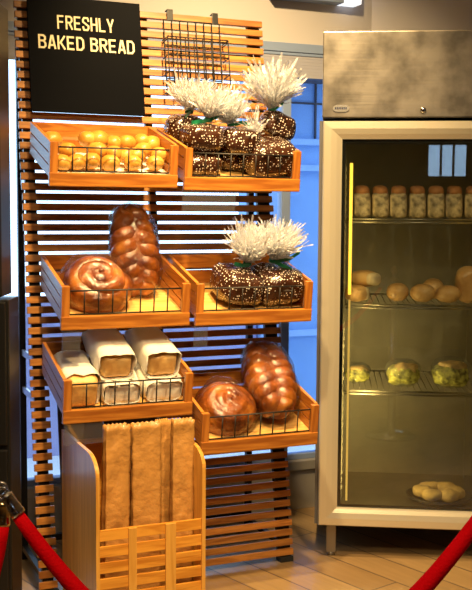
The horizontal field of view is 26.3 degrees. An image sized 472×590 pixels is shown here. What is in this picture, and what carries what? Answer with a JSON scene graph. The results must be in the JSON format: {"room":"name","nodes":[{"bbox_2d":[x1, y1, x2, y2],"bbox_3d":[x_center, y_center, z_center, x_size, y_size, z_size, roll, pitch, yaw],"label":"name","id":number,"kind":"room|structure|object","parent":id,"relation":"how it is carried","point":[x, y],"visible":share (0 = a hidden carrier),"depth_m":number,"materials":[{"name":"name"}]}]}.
{"room":"food shop","nodes":[
{"label":"food shop","id":0,"kind":"room"},
{"bbox_2d":[0,0,371,44],"bbox_3d":[-0.764,-0.457,4.067,2.966,2.900,0.131,-2,5,-23],"label":"wall","id":1,"kind":"structure","parent":0,"point":[282,21],"depth_m":4.33,"materials":[{"name":"grey paint"}]},
{"bbox_2d":[8,21,322,485],"bbox_3d":[-0.613,-0.150,4.117,2.666,1.838,0.068,-2,5,-23],"label":"window","id":2,"kind":"structure","parent":1,"relation":"in","point":[283,209],"depth_m":4.42,"materials":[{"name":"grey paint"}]},
{"bbox_2d":[8,31,17,59],"bbox_3d":[-0.865,-0.964,3.915,0.035,0.107,0.015,-2,5,-23],"label":"window blind","id":3,"kind":"object","parent":2,"relation":"attached to","point":[11,40],"depth_m":3.91,"materials":[{"name":"grey fabric"}]},
{"bbox_2d":[149,67,243,73],"bbox_3d":[-0.164,-0.935,4.217,0.418,0.006,0.015,-2,5,-23],"label":"window blind","id":4,"kind":"object","parent":2,"relation":"attached to","point":[149,67],"depth_m":4.21,"materials":[{"name":"grey fabric"}]},
{"bbox_2d":[149,57,246,65],"bbox_3d":[-0.157,-0.972,4.216,0.432,0.008,0.015,-2,5,-23],"label":"window blind","id":5,"kind":"object","parent":2,"relation":"attached to","point":[151,58],"depth_m":4.22,"materials":[{"name":"grey fabric"}]},
{"bbox_2d":[261,50,322,78],"bbox_3d":[0.242,-0.997,4.384,0.295,0.107,0.015,-2,5,-23],"label":"window blind","id":6,"kind":"object","parent":2,"relation":"attached to","point":[311,65],"depth_m":4.40,"materials":[{"name":"grey fabric"}]},
{"bbox_2d":[27,458,314,532],"bbox_3d":[-0.639,0.874,4.224,2.646,0.222,0.152,-2,5,-23],"label":"trim","id":7,"kind":"structure","parent":1,"relation":"attached to","point":[301,479],"depth_m":4.49,"materials":[{"name":"paint"}]},
{"bbox_2d":[283,0,361,6],"bbox_3d":[0.343,-1.310,4.356,0.415,0.094,0.072,-2,5,-23],"label":"lamp","id":8,"kind":"object","parent":1,"relation":"attached to","point":[347,3],"visible":1,"depth_m":4.38,"materials":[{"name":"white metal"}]},
{"bbox_2d":[337,0,361,6],"bbox_3d":[0.495,-1.315,4.420,0.085,0.094,0.072,-2,5,-23],"label":"diffuser","id":9,"kind":"object","parent":8,"relation":"attached to","point":[347,3],"depth_m":4.40,"materials":[{"name":"white plastic"}]},
{"bbox_2d":[22,507,471,589],"bbox_3d":[0.392,1.279,1.171,5.600,0.060,7.320,0,5,0],"label":"floor","id":10,"kind":"structure","parent":0,"point":[364,558],"depth_m":3.85,"materials":[{"name":"beige tile"}]},
{"bbox_2d":[0,4,21,589],"bbox_3d":[-0.910,0.112,3.044,0.482,1.935,0.154,0,5,0],"label":"tall cabinet","id":11,"kind":"object","parent":10,"relation":"on","point":[10,457],"visible":1,"depth_m":3.02,"materials":[{"name":"black"}]},
{"bbox_2d":[61,429,205,589],"bbox_3d":[-0.349,0.766,3.366,0.359,0.585,0.447,-2,5,-23],"label":"bin","id":12,"kind":"object","parent":10,"relation":"on","point":[82,535],"visible":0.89,"depth_m":3.20,"materials":[{"name":"brown wood"}]},
{"bbox_2d":[100,422,130,589],"bbox_3d":[-0.387,0.726,3.235,0.098,0.634,0.068,-2,5,-27],"label":"kraft bag","id":13,"kind":"object","parent":12,"relation":"in","point":[116,438],"visible":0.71,"depth_m":3.21,"materials":[{"name":"paper"}]},
{"bbox_2d":[129,421,161,588],"bbox_3d":[-0.293,0.724,3.268,0.105,0.634,0.058,-1,5,-20],"label":"kraft bag","id":14,"kind":"object","parent":12,"relation":"in","point":[145,457],"visible":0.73,"depth_m":3.24,"materials":[{"name":"paper"}]},
{"bbox_2d":[155,418,170,585],"bbox_3d":[-0.243,0.721,3.346,0.055,0.628,0.055,-3,6,-33],"label":"kraft bag","id":15,"kind":"object","parent":12,"relation":"in","point":[166,423],"visible":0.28,"depth_m":3.32,"materials":[{"name":"paper"}]},
{"bbox_2d":[168,417,194,583],"bbox_3d":[-0.178,0.719,3.301,0.082,0.640,0.067,-1,5,-18],"label":"kraft bag","id":16,"kind":"object","parent":12,"relation":"in","point":[181,494],"visible":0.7,"depth_m":3.27,"materials":[{"name":"paper"}]},
{"bbox_2d":[13,0,293,589],"bbox_3d":[-0.303,-0.021,3.796,0.985,2.094,0.428,-2,5,-23],"label":"rack","id":17,"kind":"object","parent":10,"relation":"on","point":[26,177],"visible":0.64,"depth_m":3.79,"materials":[{"name":"brown wood"}]},
{"bbox_2d":[26,0,144,115],"bbox_3d":[-0.553,-0.875,3.717,0.424,0.423,0.114,-2,5,-23],"label":"sign","id":18,"kind":"object","parent":17,"relation":"attached to","point":[85,56],"visible":1,"depth_m":3.69,"materials":[{"name":"black"}]},
{"bbox_2d":[30,122,178,187],"bbox_3d":[-0.462,-0.488,3.509,0.444,0.231,0.323,-2,5,-23],"label":"wooden crate","id":19,"kind":"object","parent":17,"relation":"on","point":[43,149],"visible":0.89,"depth_m":3.42,"materials":[{"name":"brown wood"}]},
{"bbox_2d":[69,153,165,173],"bbox_3d":[-0.464,-0.456,3.518,0.410,0.090,0.278,-2,5,-23],"label":"paper liner","id":20,"kind":"object","parent":19,"relation":"in","point":[122,167],"visible":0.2,"depth_m":3.49,"materials":[{"name":"white paper"}]},
{"bbox_2d":[46,131,61,145],"bbox_3d":[-0.630,-0.531,3.459,0.068,0.061,0.069,-3,6,-34],"label":"bread roll","id":21,"kind":"object","parent":20,"relation":"on","point":[55,136],"visible":0.52,"depth_m":3.44,"materials":[{"name":"food"}]},
{"bbox_2d":[58,154,70,169],"bbox_3d":[-0.577,-0.441,3.363,0.060,0.056,0.062,4,6,39],"label":"bread roll","id":22,"kind":"object","parent":20,"relation":"on","point":[64,162],"visible":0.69,"depth_m":3.34,"materials":[{"name":"orange food"}]},
{"bbox_2d":[59,142,75,156],"bbox_3d":[-0.570,-0.488,3.414,0.061,0.054,0.061,3,5,25],"label":"bread roll","id":23,"kind":"object","parent":20,"relation":"on","point":[67,151],"visible":0.49,"depth_m":3.39,"materials":[{"name":"food"}]},
{"bbox_2d":[70,154,85,169],"bbox_3d":[-0.532,-0.445,3.380,0.062,0.056,0.061,3,5,29],"label":"bread roll","id":24,"kind":"object","parent":20,"relation":"on","point":[79,162],"visible":0.75,"depth_m":3.36,"materials":[{"name":"orange food"}]},
{"bbox_2d":[78,131,93,146],"bbox_3d":[-0.514,-0.541,3.507,0.065,0.056,0.064,-4,6,-41],"label":"bread roll","id":25,"kind":"object","parent":20,"relation":"on","point":[85,138],"visible":0.8,"depth_m":3.48,"materials":[{"name":"food"}]},
{"bbox_2d":[84,153,99,168],"bbox_3d":[-0.487,-0.451,3.400,0.064,0.056,0.064,1,5,13],"label":"bread roll","id":26,"kind":"object","parent":20,"relation":"on","point":[93,158],"visible":0.85,"depth_m":3.38,"materials":[{"name":"food"}]},
{"bbox_2d":[88,142,107,157],"bbox_3d":[-0.474,-0.493,3.452,0.068,0.060,0.067,3,5,25],"label":"bread roll","id":27,"kind":"object","parent":20,"relation":"on","point":[94,144],"visible":0.59,"depth_m":3.43,"materials":[{"name":"food"}]},
{"bbox_2d":[93,130,108,144],"bbox_3d":[-0.479,-0.544,3.520,0.069,0.060,0.068,3,6,32],"label":"bread roll","id":28,"kind":"object","parent":20,"relation":"on","point":[99,136],"visible":0.63,"depth_m":3.50,"materials":[{"name":"food"}]},
{"bbox_2d":[101,155,119,170],"bbox_3d":[-0.426,-0.447,3.426,0.066,0.057,0.066,4,6,38],"label":"bread roll","id":29,"kind":"object","parent":20,"relation":"on","point":[108,160],"visible":0.8,"depth_m":3.40,"materials":[{"name":"orange food"}]},
{"bbox_2d":[106,135,120,146],"bbox_3d":[-0.431,-0.532,3.545,0.062,0.055,0.062,2,5,24],"label":"bread roll","id":30,"kind":"object","parent":20,"relation":"on","point":[113,140],"visible":0.57,"depth_m":3.52,"materials":[{"name":"food"}]},
{"bbox_2d":[107,146,121,158],"bbox_3d":[-0.421,-0.487,3.478,0.062,0.054,0.062,3,6,30],"label":"bread roll","id":31,"kind":"object","parent":20,"relation":"on","point":[110,151],"visible":0.49,"depth_m":3.45,"materials":[{"name":"food"}]},
{"bbox_2d":[119,147,132,162],"bbox_3d":[-0.381,-0.482,3.494,0.061,0.056,0.059,4,6,38],"label":"bread roll","id":32,"kind":"object","parent":20,"relation":"on","point":[124,155],"visible":0.43,"depth_m":3.47,"materials":[{"name":"food"}]},
{"bbox_2d":[120,135,135,147],"bbox_3d":[-0.387,-0.534,3.562,0.067,0.058,0.066,-3,6,-35],"label":"bread roll","id":33,"kind":"object","parent":20,"relation":"on","point":[129,141],"visible":0.59,"depth_m":3.54,"materials":[{"name":"food"}]},
{"bbox_2d":[124,155,140,170],"bbox_3d":[-0.352,-0.451,3.458,0.062,0.053,0.062,1,5,3],"label":"bread roll","id":34,"kind":"object","parent":20,"relation":"on","point":[134,161],"visible":0.92,"depth_m":3.44,"materials":[{"name":"orange food"}]},
{"bbox_2d":[133,147,145,160],"bbox_3d":[-0.345,-0.485,3.511,0.064,0.057,0.064,-1,5,-16],"label":"bread roll","id":35,"kind":"object","parent":20,"relation":"on","point":[138,153],"visible":0.4,"depth_m":3.48,"materials":[{"name":"food"}]},
{"bbox_2d":[134,134,148,144],"bbox_3d":[-0.333,-0.544,3.585,0.062,0.056,0.064,-1,5,-18],"label":"bread roll","id":36,"kind":"object","parent":20,"relation":"on","point":[139,138],"visible":0.52,"depth_m":3.56,"materials":[{"name":"yellow food"}]},
{"bbox_2d":[135,142,151,156],"bbox_3d":[-0.323,-0.505,3.517,0.061,0.053,0.061,3,6,32],"label":"bread roll","id":37,"kind":"object","parent":20,"relation":"on","point":[142,145],"visible":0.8,"depth_m":3.49,"materials":[{"name":"yellow food"}]},
{"bbox_2d":[148,136,160,148],"bbox_3d":[-0.302,-0.537,3.598,0.069,0.061,0.068,4,6,36],"label":"bread roll","id":38,"kind":"object","parent":20,"relation":"on","point":[154,141],"visible":0.47,"depth_m":3.57,"materials":[{"name":"food"}]},
{"bbox_2d":[146,155,163,170],"bbox_3d":[-0.278,-0.455,3.487,0.061,0.052,0.060,-2,6,-30],"label":"bread roll","id":39,"kind":"object","parent":20,"relation":"on","point":[150,162],"visible":0.89,"depth_m":3.47,"materials":[{"name":"orange food"}]},
{"bbox_2d":[149,147,166,161],"bbox_3d":[-0.269,-0.489,3.543,0.067,0.059,0.068,1,5,4],"label":"bread roll","id":40,"kind":"object","parent":20,"relation":"on","point":[163,154],"visible":0.52,"depth_m":3.52,"materials":[{"name":"food"}]},
{"bbox_2d":[40,254,190,351],"bbox_3d":[-0.419,0.018,3.487,0.444,0.303,0.323,-2,5,-23],"label":"wooden crate","id":41,"kind":"object","parent":17,"relation":"on","point":[168,304],"visible":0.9,"depth_m":3.41,"materials":[{"name":"brown wood"}]},
{"bbox_2d":[62,256,132,312],"bbox_3d":[-0.471,-0.034,3.424,0.252,0.224,0.232,-2,5,-26],"label":"spiral challah","id":42,"kind":"object","parent":41,"relation":"in","point":[87,272],"visible":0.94,"depth_m":3.36,"materials":[{"name":"bread"}]},
{"bbox_2d":[109,203,159,297],"bbox_3d":[-0.357,-0.157,3.560,0.188,0.343,0.159,-2,5,-25],"label":"braided challah","id":43,"kind":"object","parent":41,"relation":"in","point":[133,243],"visible":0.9,"depth_m":3.52,"materials":[{"name":"food"}]},
{"bbox_2d":[42,339,192,445],"bbox_3d":[-0.409,0.320,3.464,0.444,0.303,0.323,-2,5,-23],"label":"wooden crate","id":44,"kind":"object","parent":17,"relation":"on","point":[60,387],"visible":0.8,"depth_m":3.35,"materials":[{"name":"brown wood"}]},
{"bbox_2d":[54,350,100,403],"bbox_3d":[-0.546,0.276,3.405,0.124,0.168,0.257,-2,5,-23],"label":"paper bag","id":45,"kind":"object","parent":44,"relation":"in","point":[77,362],"visible":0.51,"depth_m":3.36,"materials":[{"name":"white paper"}]},
{"bbox_2d":[66,374,97,406],"bbox_3d":[-0.538,0.285,3.382,0.109,0.149,0.230,-2,5,-23],"label":"loaf","id":46,"kind":"object","parent":44,"relation":"in","point":[78,391],"visible":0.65,"depth_m":3.29,"materials":[{"name":"brown food"}]},
{"bbox_2d":[81,328,136,380],"bbox_3d":[-0.435,0.197,3.435,0.127,0.157,0.282,-2,5,-23],"label":"paper bag","id":47,"kind":"object","parent":44,"relation":"in","point":[98,343],"visible":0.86,"depth_m":3.39,"materials":[{"name":"white paper"}]},
{"bbox_2d":[99,355,131,376],"bbox_3d":[-0.431,0.199,3.426,0.109,0.132,0.226,-2,5,-23],"label":"loaf","id":48,"kind":"object","parent":47,"relation":"in","point":[114,365],"visible":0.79,"depth_m":3.33,"materials":[{"name":"brown food"}]},
{"bbox_2d":[90,360,140,404],"bbox_3d":[-0.421,0.288,3.448,0.143,0.135,0.259,-2,5,-22],"label":"paper bag","id":49,"kind":"object","parent":44,"relation":"in","point":[121,388],"visible":0.44,"depth_m":3.35,"materials":[{"name":"white paper"}]},
{"bbox_2d":[124,327,181,378],"bbox_3d":[-0.290,0.195,3.498,0.123,0.156,0.280,-2,5,-23],"label":"paper bag","id":50,"kind":"object","parent":44,"relation":"in","point":[144,342],"visible":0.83,"depth_m":3.45,"materials":[{"name":"white paper"}]},
{"bbox_2d":[147,352,176,374],"bbox_3d":[-0.284,0.197,3.489,0.107,0.132,0.226,-2,5,-23],"label":"loaf","id":51,"kind":"object","parent":50,"relation":"in","point":[162,363],"visible":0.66,"depth_m":3.39,"materials":[{"name":"brown food"}]},
{"bbox_2d":[134,361,182,401],"bbox_3d":[-0.286,0.285,3.507,0.143,0.137,0.255,-2,5,-23],"label":"paper bag","id":52,"kind":"object","parent":44,"relation":"in","point":[163,387],"visible":0.43,"depth_m":3.41,"materials":[{"name":"white paper"}]},
{"bbox_2d":[162,9,231,94],"bbox_3d":[-0.157,-0.927,3.870,0.250,0.328,0.136,-2,5,-23],"label":"wire holder","id":53,"kind":"object","parent":17,"relation":"hanging from","point":[169,11],"visible":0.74,"depth_m":3.86,"materials":[{"name":"black metal"}]},
{"bbox_2d":[157,129,301,202],"bbox_3d":[-0.033,-0.458,3.693,0.448,0.303,0.323,-2,5,-23],"label":"wooden crate","id":54,"kind":"object","parent":17,"relation":"on","point":[227,180],"visible":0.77,"depth_m":3.56,"materials":[{"name":"brown wood"}]},
{"bbox_2d":[164,67,217,139],"bbox_3d":[-0.155,-0.675,3.653,0.226,0.304,0.201,-2,5,-22],"label":"cake","id":55,"kind":"object","parent":54,"relation":"in","point":[173,123],"visible":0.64,"depth_m":3.62,"materials":[{"name":"brown food"}]},
{"bbox_2d":[192,152,221,174],"bbox_3d":[-0.133,-0.477,3.615,0.152,0.102,0.174,-2,5,-25],"label":"cake","id":56,"kind":"object","parent":54,"relation":"in","point":[198,168],"visible":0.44,"depth_m":3.54,"materials":[{"name":"brown food"}]},
{"bbox_2d":[178,78,245,152],"bbox_3d":[-0.086,-0.636,3.590,0.241,0.266,0.208,1,5,11],"label":"cake","id":57,"kind":"object","parent":56,"relation":"on","point":[201,135],"visible":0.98,"depth_m":3.54,"materials":[{"name":"brown food"}]},
{"bbox_2d":[215,151,242,170],"bbox_3d":[-0.029,-0.504,3.721,0.125,0.100,0.155,-2,5,-27],"label":"cake","id":58,"kind":"object","parent":54,"relation":"in","point":[237,163],"visible":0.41,"depth_m":3.65,"materials":[{"name":"brown food"}]},
{"bbox_2d":[206,83,259,153],"bbox_3d":[-0.019,-0.634,3.611,0.221,0.266,0.212,-3,6,-32],"label":"cake","id":59,"kind":"object","parent":54,"relation":"in","point":[237,140],"visible":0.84,"depth_m":3.58,"materials":[{"name":"brown food"}]},
{"bbox_2d":[234,104,295,176],"bbox_3d":[0.091,-0.559,3.675,0.279,0.269,0.220,-3,6,-38],"label":"cake","id":60,"kind":"object","parent":54,"relation":"in","point":[276,145],"visible":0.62,"depth_m":3.62,"materials":[{"name":"brown food"}]},
{"bbox_2d":[231,52,306,140],"bbox_3d":[0.125,-0.735,3.744,0.262,0.322,0.319,3,5,29],"label":"cake","id":61,"kind":"object","parent":54,"relation":"in","point":[272,88],"visible":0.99,"depth_m":3.73,"materials":[{"name":"brown food"}]},
{"bbox_2d":[167,254,312,334],"bbox_3d":[0.008,0.009,3.668,0.447,0.303,0.323,-2,5,-23],"label":"wooden crate","id":62,"kind":"object","parent":17,"relation":"on","point":[206,308],"visible":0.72,"depth_m":3.58,"materials":[{"name":"brown wood"}]},
{"bbox_2d":[209,214,284,305],"bbox_3d":[0.044,-0.125,3.598,0.246,0.328,0.245,-1,5,-19],"label":"cake","id":63,"kind":"object","parent":62,"relation":"in","point":[243,243],"visible":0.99,"depth_m":3.56,"materials":[{"name":"brown food"}]},
{"bbox_2d":[251,214,312,305],"bbox_3d":[0.146,-0.137,3.636,0.228,0.350,0.264,-2,5,-29],"label":"cake","id":64,"kind":"object","parent":62,"relation":"in","point":[275,272],"visible":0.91,"depth_m":3.61,"materials":[{"name":"brown food"}]},
{"bbox_2d":[179,370,318,454],"bbox_3d":[0.028,0.410,3.634,0.444,0.231,0.323,-2,5,-23],"label":"wooden crate","id":65,"kind":"object","parent":17,"relation":"attached to","point":[300,428],"visible":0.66,"depth_m":3.56,"materials":[{"name":"brown wood"}]},
{"bbox_2d":[195,382,256,435],"bbox_3d":[-0.035,0.400,3.564,0.222,0.218,0.231,4,6,34],"label":"spiral challah","id":66,"kind":"object","parent":65,"relation":"in","point":[215,398],"visible":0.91,"depth_m":3.51,"materials":[{"name":"bread"}]},
{"bbox_2d":[241,341,297,419],"bbox_3d":[0.120,0.307,3.671,0.200,0.269,0.268,-1,5,-20],"label":"braided challah","id":67,"kind":"object","parent":65,"relation":"in","point":[267,373],"visible":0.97,"depth_m":3.61,"materials":[{"name":"food"}]},
{"bbox_2d":[314,30,471,554],"bbox_3d":[0.706,-0.003,4.147,0.730,2.000,0.749,1,5,6],"label":"fridge","id":68,"kind":"object","parent":10,"relation":"on","point":[397,105],"visible":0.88,"depth_m":4.25,"materials":[{"name":"grey metal"}]},
{"bbox_2d":[343,285,369,301],"bbox_3d":[0.476,-0.007,3.993,0.100,0.066,0.120,0,5,-6],"label":"bread roll","id":69,"kind":"object","parent":68,"relation":"on","point":[358,292],"visible":0.97,"depth_m":3.95,"materials":[{"name":"beige"}]},
{"bbox_2d":[351,270,380,286],"bbox_3d":[0.512,-0.066,4.025,0.091,0.067,0.142,-4,6,-41],"label":"bread roll","id":70,"kind":"object","parent":69,"relation":"on","point":[366,278],"visible":0.88,"depth_m":3.98,"materials":[{"name":"beige food"}]},
{"bbox_2d":[344,365,368,381],"bbox_3d":[0.494,0.315,4.129,0.116,0.078,0.115,1,5,6],"label":"salad bowl","id":71,"kind":"object","parent":68,"relation":"in","point":[357,373],"visible":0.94,"depth_m":4.09,"materials":[{"name":"food"}]},
{"bbox_2d":[352,185,370,217],"bbox_3d":[0.502,-0.374,4.041,0.067,0.129,0.102,0,5,0],"label":"pack","id":72,"kind":"object","parent":68,"relation":"on","point":[361,204],"visible":1,"depth_m":4.00,"materials":[{"name":"plastic"}]},
{"bbox_2d":[371,185,388,217],"bbox_3d":[0.576,-0.374,4.044,0.067,0.129,0.102,0,5,2],"label":"pack","id":73,"kind":"object","parent":68,"relation":"on","point":[380,197],"visible":1,"depth_m":4.00,"materials":[{"name":"plastic"}]},
{"bbox_2d":[386,283,408,300],"bbox_3d":[0.645,-0.012,4.036,0.088,0.072,0.099,1,5,6],"label":"bread roll","id":74,"kind":"object","parent":68,"relation":"on","point":[395,291],"visible":1,"depth_m":4.00,"materials":[{"name":"brown food"}]},
{"bbox_2d":[390,185,406,217],"bbox_3d":[0.647,-0.372,4.027,0.067,0.129,0.102,1,5,10],"label":"pack","id":75,"kind":"object","parent":68,"relation":"on","point":[398,198],"visible":1,"depth_m":3.98,"materials":[{"name":"plastic"}]},
{"bbox_2d":[386,362,419,384],"bbox_3d":[0.669,0.309,4.051,0.144,0.106,0.143,1,5,6],"label":"salad bowl","id":76,"kind":"object","parent":68,"relation":"in","point":[399,373],"visible":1,"depth_m":4.00,"materials":[{"name":"food"}]},
{"bbox_2d":[343,369,471,397],"bbox_3d":[0.709,0.361,4.176,0.529,0.021,0.516,1,5,6],"label":"wire shelf","id":77,"kind":"object","parent":68,"relation":"attached to","point":[379,371],"depth_m":3.94,"materials":[{"name":"silver metal"}]},
{"bbox_2d":[345,293,471,309],"bbox_3d":[0.711,0.025,4.148,0.529,0.021,0.516,1,5,6],"label":"wire shelf","id":78,"kind":"object","parent":68,"relation":"attached to","point":[352,304],"depth_m":3.90,"materials":[{"name":"silver metal"}]},
{"bbox_2d":[346,217,471,223],"bbox_3d":[0.713,-0.304,4.121,0.529,0.021,0.516,1,5,6],"label":"wire shelf","id":79,"kind":"object","parent":68,"relation":"attached to","point":[347,218],"depth_m":3.87,"materials":[{"name":"silver metal"}]},
{"bbox_2d":[408,186,425,217],"bbox_3d":[0.721,-0.371,4.029,0.067,0.129,0.102,1,5,5],"label":"pack","id":80,"kind":"object","parent":68,"relation":"on","point":[417,198],"visible":0.99,"depth_m":3.98},
{"bbox_2d":[410,284,434,301],"bbox_3d":[0.736,-0.009,3.987,0.096,0.071,0.100,1,5,6],"label":"bread roll","id":81,"kind":"object","parent":68,"relation":"on","point":[419,292],"visible":1,"depth_m":3.95,"materials":[{"name":"brown food"}]},
{"bbox_2d":[423,278,443,298],"bbox_3d":[0.805,-0.026,4.129,0.087,0.084,0.100,1,5,6],"label":"bread roll","id":82,"kind":"object","parent":68,"relation":"on","point":[435,283],"visible":0.48,"depth_m":4.09,"materials":[{"name":"brown food"}]},
{"bbox_2d":[427,186,443,217],"bbox_3d":[0.793,-0.369,4.012,0.067,0.129,0.102,1,5,8],"label":"pack","id":83,"kind":"object","parent":68,"relation":"on","point":[435,199],"visible":0.99,"depth_m":3.97,"materials":[{"name":"glass"}]},
{"bbox_2d":[406,481,471,506],"bbox_3d":[0.827,0.803,4.116,0.270,0.060,0.270,1,5,6],"label":"tray","id":84,"kind":"object","parent":68,"relation":"in","point":[432,493],"visible":1,"depth_m":4.06,"materials":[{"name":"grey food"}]},
{"bbox_2d":[435,285,460,302],"bbox_3d":[0.836,-0.004,3.987,0.100,0.068,0.100,1,5,6],"label":"bread roll","id":85,"kind":"object","parent":68,"relation":"on","point":[446,293],"visible":1,"depth_m":3.95,"materials":[{"name":"brown food"}]},
{"bbox_2d":[431,360,468,386],"bbox_3d":[0.856,0.305,4.031,0.160,0.120,0.159,1,5,6],"label":"salad bowl","id":86,"kind":"object","parent":68,"relation":"in","point":[450,372],"visible":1,"depth_m":3.98,"materials":[{"name":"food"}]},
{"bbox_2d":[445,186,462,217],"bbox_3d":[0.866,-0.369,4.015,0.067,0.129,0.102,2,5,14],"label":"pack","id":87,"kind":"object","parent":68,"relation":"on","point":[454,199],"visible":0.96,"depth_m":3.97,"materials":[{"name":"glass"}]},
{"bbox_2d":[455,266,471,302],"bbox_3d":[0.929,-0.043,4.027,0.113,0.148,0.126,1,5,6],"label":"bread loaf","id":88,"kind":"object","parent":68,"relation":"in","point":[463,278],"visible":0.91,"depth_m":3.97,"materials":[{"name":"brown food"}]},
{"bbox_2d":[464,186,471,217],"bbox_3d":[0.938,-0.367,3.998,0.067,0.129,0.102,2,5,14],"label":"pack","id":89,"kind":"object","parent":68,"relation":"on","point":[468,197],"visible":0.98,"depth_m":3.96,"materials":[{"name":"glass"}]},
{"bbox_3d":[-0.436,0.690,1.664,0.300,1.020,0.300,0,5,0],"label":"barrier post","id":90,"kind":"object","parent":10,"relation":"on","visible":0},
{"bbox_2d":[0,486,9,573],"bbox_3d":[-0.462,0.539,1.617,0.207,0.460,0.036,-1,5,-19],"label":"rope","id":91,"kind":"object","parent":90,"relation":"hanging from","point":[4,516],"visible":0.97,"depth_m":1.63,"materials":[{"name":"red fabric"}]},
{"bbox_2d":[0,481,471,589],"bbox_3d":[0.033,0.449,1.628,0.857,0.382,0.062,0,5,0],"label":"rope","id":92,"kind":"object","parent":90,"relation":"attached to","point":[446,561],"visible":1,"depth_m":1.62,"materials":[{"name":"red fabric"}]},
{"bbox_2d":[371,0,471,30],"bbox_3d":[1.998,-0.475,4.487,2.800,2.900,0.100,1,5,6],"label":"wall","id":93,"kind":"structure","parent":0,"point":[387,15],"depth_m":4.49,"materials":[{"name":"grey paint"}]},
{"label":"outside","id":94,"kind":"structure","parent":0,"visible":0},
{"bbox_2d":[27,444,314,477],"bbox_3d":[-0.688,0.857,6.073,8.000,0.066,3.240,-2,5,-23],"label":"pavement","id":95,"kind":"structure","parent":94,"point":[55,460],"depth_m":5.47,"materials":[{"name":"white"}]},
{"bbox_2d":[25,296,256,457],"bbox_3d":[-2.079,0.473,5.086,4.690,0.860,0.200,-2,5,-23],"label":"wall","id":96,"kind":"structure","parent":95,"relation":"on","point":[53,418],"depth_m":5.47,"materials":[{"name":"blue paint"}]},
{"bbox_2d":[238,74,322,400],"bbox_3d":[1.647,-1.443,6.428,3.300,4.500,0.550,-2,5,-23],"label":"window","id":97,"kind":"structure","parent":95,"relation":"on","point":[306,109],"depth_m":5.96,"materials":[{"name":"glass"}]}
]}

